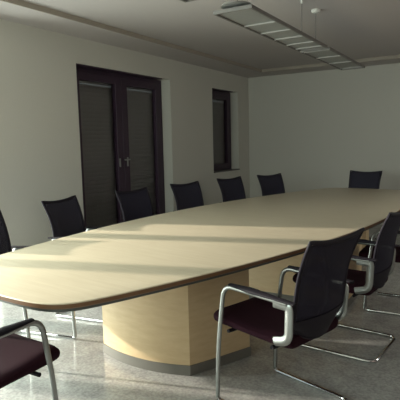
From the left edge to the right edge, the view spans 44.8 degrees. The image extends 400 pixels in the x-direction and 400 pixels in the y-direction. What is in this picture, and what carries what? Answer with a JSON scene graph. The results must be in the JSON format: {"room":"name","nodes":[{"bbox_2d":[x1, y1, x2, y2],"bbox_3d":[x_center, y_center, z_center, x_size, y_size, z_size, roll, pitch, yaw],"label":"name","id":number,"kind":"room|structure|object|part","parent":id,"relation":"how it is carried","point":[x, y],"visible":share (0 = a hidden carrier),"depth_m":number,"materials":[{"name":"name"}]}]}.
{"room":"conference room","nodes":[
{"label":"conference room","id":0,"kind":"room"},
{"bbox_2d":[0,19,249,249],"bbox_3d":[-1.682,-0.541,5.237,0.300,2.800,10.300,3,8,31],"label":"wall","id":1,"kind":"structure","parent":0,"point":[40,153],"depth_m":5.28,"materials":[{"name":"paint"}]},
{"bbox_2d":[76,63,164,228],"bbox_3d":[-0.993,-0.461,6.372,0.269,2.345,1.840,3,8,31],"label":"door","id":2,"kind":"structure","parent":1,"relation":"in","point":[120,112],"depth_m":6.25,"materials":[{"name":"paint"}]},
{"bbox_3d":[-1.252,-0.442,6.025,0.006,2.000,0.630,3,8,31],"label":"pane","id":3,"kind":"part","parent":2,"relation":"part of","materials":[{"name":"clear glass"}]},
{"bbox_3d":[-0.810,-0.538,6.756,0.006,2.000,0.630,3,8,31],"label":"pane","id":4,"kind":"part","parent":2,"relation":"part of","materials":[{"name":"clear glass"}]},
{"bbox_2d":[0,1,399,77],"bbox_3d":[0.688,-1.714,3.651,5.300,0.125,9.700,3,8,31],"label":"trim","id":5,"kind":"structure","parent":1,"relation":"attached to","point":[9,12],"depth_m":5.69,"materials":[{"name":"paint"}]},
{"bbox_2d":[212,88,239,172],"bbox_3d":[0.350,-1.206,8.536,0.293,1.401,0.950,3,8,31],"label":"window","id":6,"kind":"structure","parent":1,"relation":"in","point":[220,98],"depth_m":8.67,"materials":[{"name":"paint"}]},
{"bbox_3d":[0.303,-1.202,8.566,0.006,1.125,0.600,3,8,31],"label":"pane","id":7,"kind":"part","parent":6,"relation":"part of","materials":[{"name":"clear glass"}]},
{"bbox_3d":[0.312,-1.199,8.560,0.068,1.300,0.824,3,8,31],"label":"sash","id":8,"kind":"part","parent":6,"relation":"part of","materials":[{"name":"paint"}]},
{"bbox_3d":[0.417,-0.518,8.586,0.175,0.019,0.948,3,8,31],"label":"sill","id":9,"kind":"part","parent":6,"relation":"part of","materials":[{"name":"stone"}]},
{"bbox_2d":[0,224,399,399],"bbox_3d":[0.754,1.009,3.969,5.900,0.100,10.300,3,8,31],"label":"floor","id":10,"kind":"structure","parent":0,"point":[82,370],"depth_m":3.08,"materials":[{"name":"stone"}]},
{"bbox_2d":[0,318,59,399],"bbox_3d":[-1.019,0.720,2.126,0.556,0.982,0.680,3,8,33],"label":"chair","id":11,"kind":"object","parent":10,"relation":"on","point":[20,356],"visible":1,"depth_m":2.18,"materials":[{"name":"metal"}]},
{"bbox_3d":[-0.841,0.543,1.927,0.056,0.030,0.421,3,8,33],"label":"armrest","id":12,"kind":"part","parent":11,"relation":"part of","materials":[{"name":"black plastic"}]},
{"bbox_3d":[-0.982,0.745,2.185,0.468,0.085,0.550,3,8,33],"label":"seat","id":13,"kind":"part","parent":11,"relation":"part of","materials":[{"name":"red fabric"}]},
{"bbox_3d":[-0.857,0.795,2.074,0.154,0.030,0.320,3,8,33],"label":"seat frame","id":14,"kind":"part","parent":11,"relation":"part of","materials":[{"name":"black plastic"}]},
{"bbox_2d":[0,210,76,338],"bbox_3d":[-1.278,0.576,3.416,0.680,0.982,0.556,1,7,19],"label":"chair","id":15,"kind":"object","parent":10,"relation":"on","point":[5,244],"visible":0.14,"depth_m":3.64,"materials":[{"name":"metal"}]},
{"bbox_3d":[-1.531,0.355,3.476,0.136,0.498,0.427,1,7,19],"label":"backrest","id":16,"kind":"part","parent":15,"relation":"part of","materials":[{"name":"black fabric"}]},
{"bbox_3d":[-1.528,0.354,3.475,0.160,0.544,0.467,1,7,19],"label":"frame","id":17,"kind":"part","parent":15,"relation":"part of","materials":[{"name":"black fabric"}]},
{"bbox_3d":[-1.248,0.353,3.644,0.421,0.030,0.056,1,7,19],"label":"armrest","id":18,"kind":"part","parent":15,"relation":"part of","materials":[{"name":"black plastic"}]},
{"bbox_3d":[-1.322,0.743,3.186,0.499,0.673,0.022,1,7,19],"label":"leg","id":19,"kind":"part","parent":15,"relation":"part of","materials":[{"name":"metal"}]},
{"bbox_3d":[-1.260,1.039,3.468,0.551,0.049,0.521,1,7,19],"label":"frame","id":20,"kind":"part","parent":15,"relation":"part of","materials":[{"name":"silver metal"}]},
{"bbox_3d":[-1.160,0.685,3.656,0.499,0.673,0.022,1,7,19],"label":"leg","id":21,"kind":"part","parent":15,"relation":"part of","materials":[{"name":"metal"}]},
{"bbox_2d":[41,195,105,322],"bbox_3d":[-0.921,0.475,4.200,0.680,0.982,0.556,1,7,22],"label":"chair","id":22,"kind":"object","parent":10,"relation":"on","point":[65,216],"visible":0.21,"depth_m":4.27,"materials":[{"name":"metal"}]},
{"bbox_3d":[-1.167,0.253,4.272,0.160,0.544,0.467,1,7,22],"label":"frame","id":23,"kind":"part","parent":22,"relation":"part of","materials":[{"name":"black fabric"}]},
{"bbox_3d":[-1.170,0.253,4.273,0.136,0.498,0.427,1,7,22],"label":"backrest","id":24,"kind":"part","parent":22,"relation":"part of","materials":[{"name":"black fabric"}]},
{"bbox_3d":[-0.904,0.939,4.252,0.551,0.049,0.521,1,7,22],"label":"frame","id":25,"kind":"part","parent":22,"relation":"part of","materials":[{"name":"silver metal"}]},
{"bbox_3d":[-0.878,0.252,4.426,0.421,0.030,0.056,1,7,22],"label":"armrest","id":26,"kind":"part","parent":22,"relation":"part of","materials":[{"name":"black plastic"}]},
{"bbox_2d":[115,187,153,222],"bbox_3d":[-0.421,0.389,4.835,0.680,0.982,0.556,3,8,35],"label":"chair","id":27,"kind":"object","parent":10,"relation":"on","point":[135,204],"visible":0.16,"depth_m":4.97,"materials":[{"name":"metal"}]},
{"bbox_2d":[170,181,203,210],"bbox_3d":[0.071,0.300,5.494,0.680,0.982,0.556,5,9,43],"label":"chair","id":28,"kind":"object","parent":10,"relation":"on","point":[189,195],"visible":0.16,"depth_m":5.66,"materials":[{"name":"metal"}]},
{"bbox_2d":[0,188,399,375],"bbox_3d":[0.656,0.510,4.590,1.938,0.750,5.577,4,8,38],"label":"conference table","id":29,"kind":"object","parent":10,"relation":"on","point":[158,281],"visible":0.87,"depth_m":3.12,"materials":[{"name":"brown wood"}]},
{"bbox_2d":[217,176,245,202],"bbox_3d":[0.619,0.213,6.128,0.680,0.982,0.556,5,9,45],"label":"chair","id":30,"kind":"object","parent":10,"relation":"on","point":[232,189],"visible":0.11,"depth_m":6.31,"materials":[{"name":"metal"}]},
{"bbox_2d":[257,173,284,195],"bbox_3d":[1.170,0.150,6.555,0.556,0.982,0.680,-6,8,-37],"label":"chair","id":31,"kind":"object","parent":10,"relation":"on","point":[270,184],"visible":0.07,"depth_m":6.75,"materials":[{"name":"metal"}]},
{"bbox_2d":[214,228,364,399],"bbox_3d":[0.455,0.627,2.620,0.556,0.982,0.680,-7,9,-42],"label":"chair","id":32,"kind":"object","parent":10,"relation":"on","point":[321,294],"visible":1,"depth_m":2.42,"materials":[{"name":"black fabric"}]},
{"bbox_3d":[0.249,0.786,2.497,0.022,0.673,0.499,-7,9,-42],"label":"leg","id":33,"kind":"part","parent":32,"relation":"part of","materials":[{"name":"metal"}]},
{"bbox_3d":[0.308,0.711,2.545,0.154,0.030,0.320,-7,9,-42],"label":"seat frame","id":34,"kind":"part","parent":32,"relation":"part of","materials":[{"name":"black plastic"}]},
{"bbox_3d":[0.298,0.461,2.396,0.056,0.030,0.421,-7,9,-42],"label":"armrest","id":35,"kind":"part","parent":32,"relation":"part of","materials":[{"name":"black plastic"}]},
{"bbox_3d":[0.411,0.654,2.673,0.468,0.085,0.550,-7,9,-42],"label":"seat","id":36,"kind":"part","parent":32,"relation":"part of","materials":[{"name":"red fabric"}]},
{"bbox_3d":[0.462,1.090,2.679,0.521,0.049,0.551,-7,9,-42],"label":"frame","id":37,"kind":"part","parent":32,"relation":"part of","materials":[{"name":"silver metal"}]},
{"bbox_3d":[0.620,0.738,2.829,0.022,0.673,0.499,-7,9,-42],"label":"leg","id":38,"kind":"part","parent":32,"relation":"part of","materials":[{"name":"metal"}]},
{"bbox_3d":[0.669,0.413,2.727,0.056,0.030,0.421,-7,9,-42],"label":"armrest","id":39,"kind":"part","parent":32,"relation":"part of","materials":[{"name":"black plastic"}]},
{"bbox_3d":[0.625,0.428,2.401,0.427,0.498,0.136,-7,9,-42],"label":"backrest","id":40,"kind":"part","parent":32,"relation":"part of","materials":[{"name":"black fabric"}]},
{"bbox_3d":[0.624,0.428,2.403,0.467,0.544,0.160,-7,9,-42],"label":"frame","id":41,"kind":"part","parent":32,"relation":"part of","materials":[{"name":"black fabric"}]},
{"bbox_2d":[293,211,399,362],"bbox_3d":[1.047,0.522,3.395,0.680,0.982,0.556,4,8,37],"label":"chair","id":42,"kind":"object","parent":10,"relation":"on","point":[377,272],"visible":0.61,"depth_m":3.16,"materials":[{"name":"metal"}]},
{"bbox_3d":[0.995,0.551,3.439,0.550,0.085,0.468,4,8,37],"label":"seat","id":43,"kind":"part","parent":42,"relation":"part of","materials":[{"name":"red fabric"}]},
{"bbox_3d":[1.053,0.985,3.453,0.551,0.049,0.521,4,8,37],"label":"frame","id":44,"kind":"part","parent":42,"relation":"part of","materials":[{"name":"silver metal"}]},
{"bbox_3d":[0.872,0.685,3.235,0.499,0.673,0.022,4,8,37],"label":"leg","id":45,"kind":"part","parent":42,"relation":"part of","materials":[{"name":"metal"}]},
{"bbox_3d":[0.931,0.358,3.145,0.421,0.030,0.056,4,8,37],"label":"armrest","id":46,"kind":"part","parent":42,"relation":"part of","materials":[{"name":"black plastic"}]},
{"bbox_3d":[1.232,0.305,3.541,0.421,0.030,0.056,4,8,37],"label":"armrest","id":47,"kind":"part","parent":42,"relation":"part of","materials":[{"name":"black plastic"}]},
{"bbox_3d":[1.249,0.318,3.214,0.160,0.544,0.467,4,8,37],"label":"frame","id":48,"kind":"part","parent":42,"relation":"part of","materials":[{"name":"black fabric"}]},
{"bbox_3d":[1.251,0.319,3.213,0.136,0.498,0.427,4,8,37],"label":"backrest","id":49,"kind":"part","parent":42,"relation":"part of","materials":[{"name":"black fabric"}]},
{"bbox_2d":[348,170,381,239],"bbox_3d":[2.203,0.096,6.801,0.556,0.982,0.680,4,8,38],"label":"chair","id":50,"kind":"object","parent":10,"relation":"on","point":[357,179],"visible":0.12,"depth_m":6.99,"materials":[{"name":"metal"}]},
{"bbox_3d":[2.357,-0.149,6.979,0.467,0.544,0.160,4,8,38],"label":"frame","id":51,"kind":"part","parent":50,"relation":"part of","materials":[{"name":"black fabric"}]},
{"bbox_3d":[2.359,-0.148,6.981,0.427,0.498,0.136,4,8,38],"label":"backrest","id":52,"kind":"part","parent":50,"relation":"part of","materials":[{"name":"black fabric"}]},
{"bbox_2d":[359,230,399,315],"bbox_3d":[1.730,0.423,4.101,0.680,0.982,0.556,2,8,30],"label":"chair","id":53,"kind":"object","parent":10,"relation":"on","point":[367,251],"visible":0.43,"depth_m":4.04,"materials":[{"name":"metal"}]},
{"bbox_3d":[1.674,0.453,4.138,0.550,0.085,0.468,2,8,30],"label":"seat","id":54,"kind":"part","parent":53,"relation":"part of","materials":[{"name":"red fabric"}]},
{"bbox_3d":[1.736,0.886,4.159,0.551,0.049,0.521,2,8,30],"label":"frame","id":55,"kind":"part","parent":53,"relation":"part of","materials":[{"name":"silver metal"}]},
{"bbox_2d":[23,0,399,68],"bbox_3d":[0.680,-1.745,3.634,4.300,0.100,8.670,3,8,31],"label":"ceiling","id":56,"kind":"structure","parent":0,"point":[357,29],"depth_m":5.16,"materials":[{"name":"paint"}]},
{"bbox_2d":[0,0,399,71],"bbox_3d":[0.681,-1.671,3.643,4.300,0.049,8.670,3,8,31],"label":"trim","id":57,"kind":"structure","parent":56,"relation":"attached to","point":[21,3],"depth_m":5.68,"materials":[{"name":"white paint"}]},
{"bbox_2d":[213,0,327,51],"bbox_3d":[0.629,-1.527,3.878,0.284,0.387,1.715,3,8,31],"label":"light","id":58,"kind":"object","parent":56,"relation":"hanging from","point":[244,14],"visible":1,"depth_m":3.65,"materials":[{"name":"grey metal"}]},
{"bbox_3d":[0.246,-1.296,3.255,0.210,0.054,0.210,3,8,31],"label":"mounting dish","id":59,"kind":"part","parent":58,"relation":"part of","materials":[{"name":"silver metal"}]},
{"bbox_2d":[311,9,320,38],"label":"light","id":60,"kind":"object","parent":56,"relation":"hanging from","point":[314,11],"depth_m":4.65,"materials":[{"name":"grey metal"}]},
{"bbox_2d":[301,47,364,69],"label":"light","id":61,"kind":"object","parent":56,"relation":"hanging from","point":[330,56],"depth_m":5.21,"materials":[{"name":"grey"}]},
{"bbox_3d":[1.496,-1.534,5.326,0.284,0.024,1.500,3,8,31],"label":"lamp frame","id":62,"kind":"part","parent":61,"relation":"part of","materials":[{"name":"grey metal"}]},
{"bbox_3d":[1.496,-1.536,5.326,0.256,0.009,1.476,3,8,31],"label":"louvre panel","id":63,"kind":"part","parent":61,"relation":"part of","materials":[{"name":"silver metal"}]},
{"bbox_2d":[248,63,399,223],"bbox_3d":[3.289,-0.990,8.053,5.300,2.800,0.300,3,8,31],"label":"wall","id":64,"kind":"structure","parent":0,"point":[314,128],"depth_m":8.50,"materials":[{"name":"paint"}]}
]}

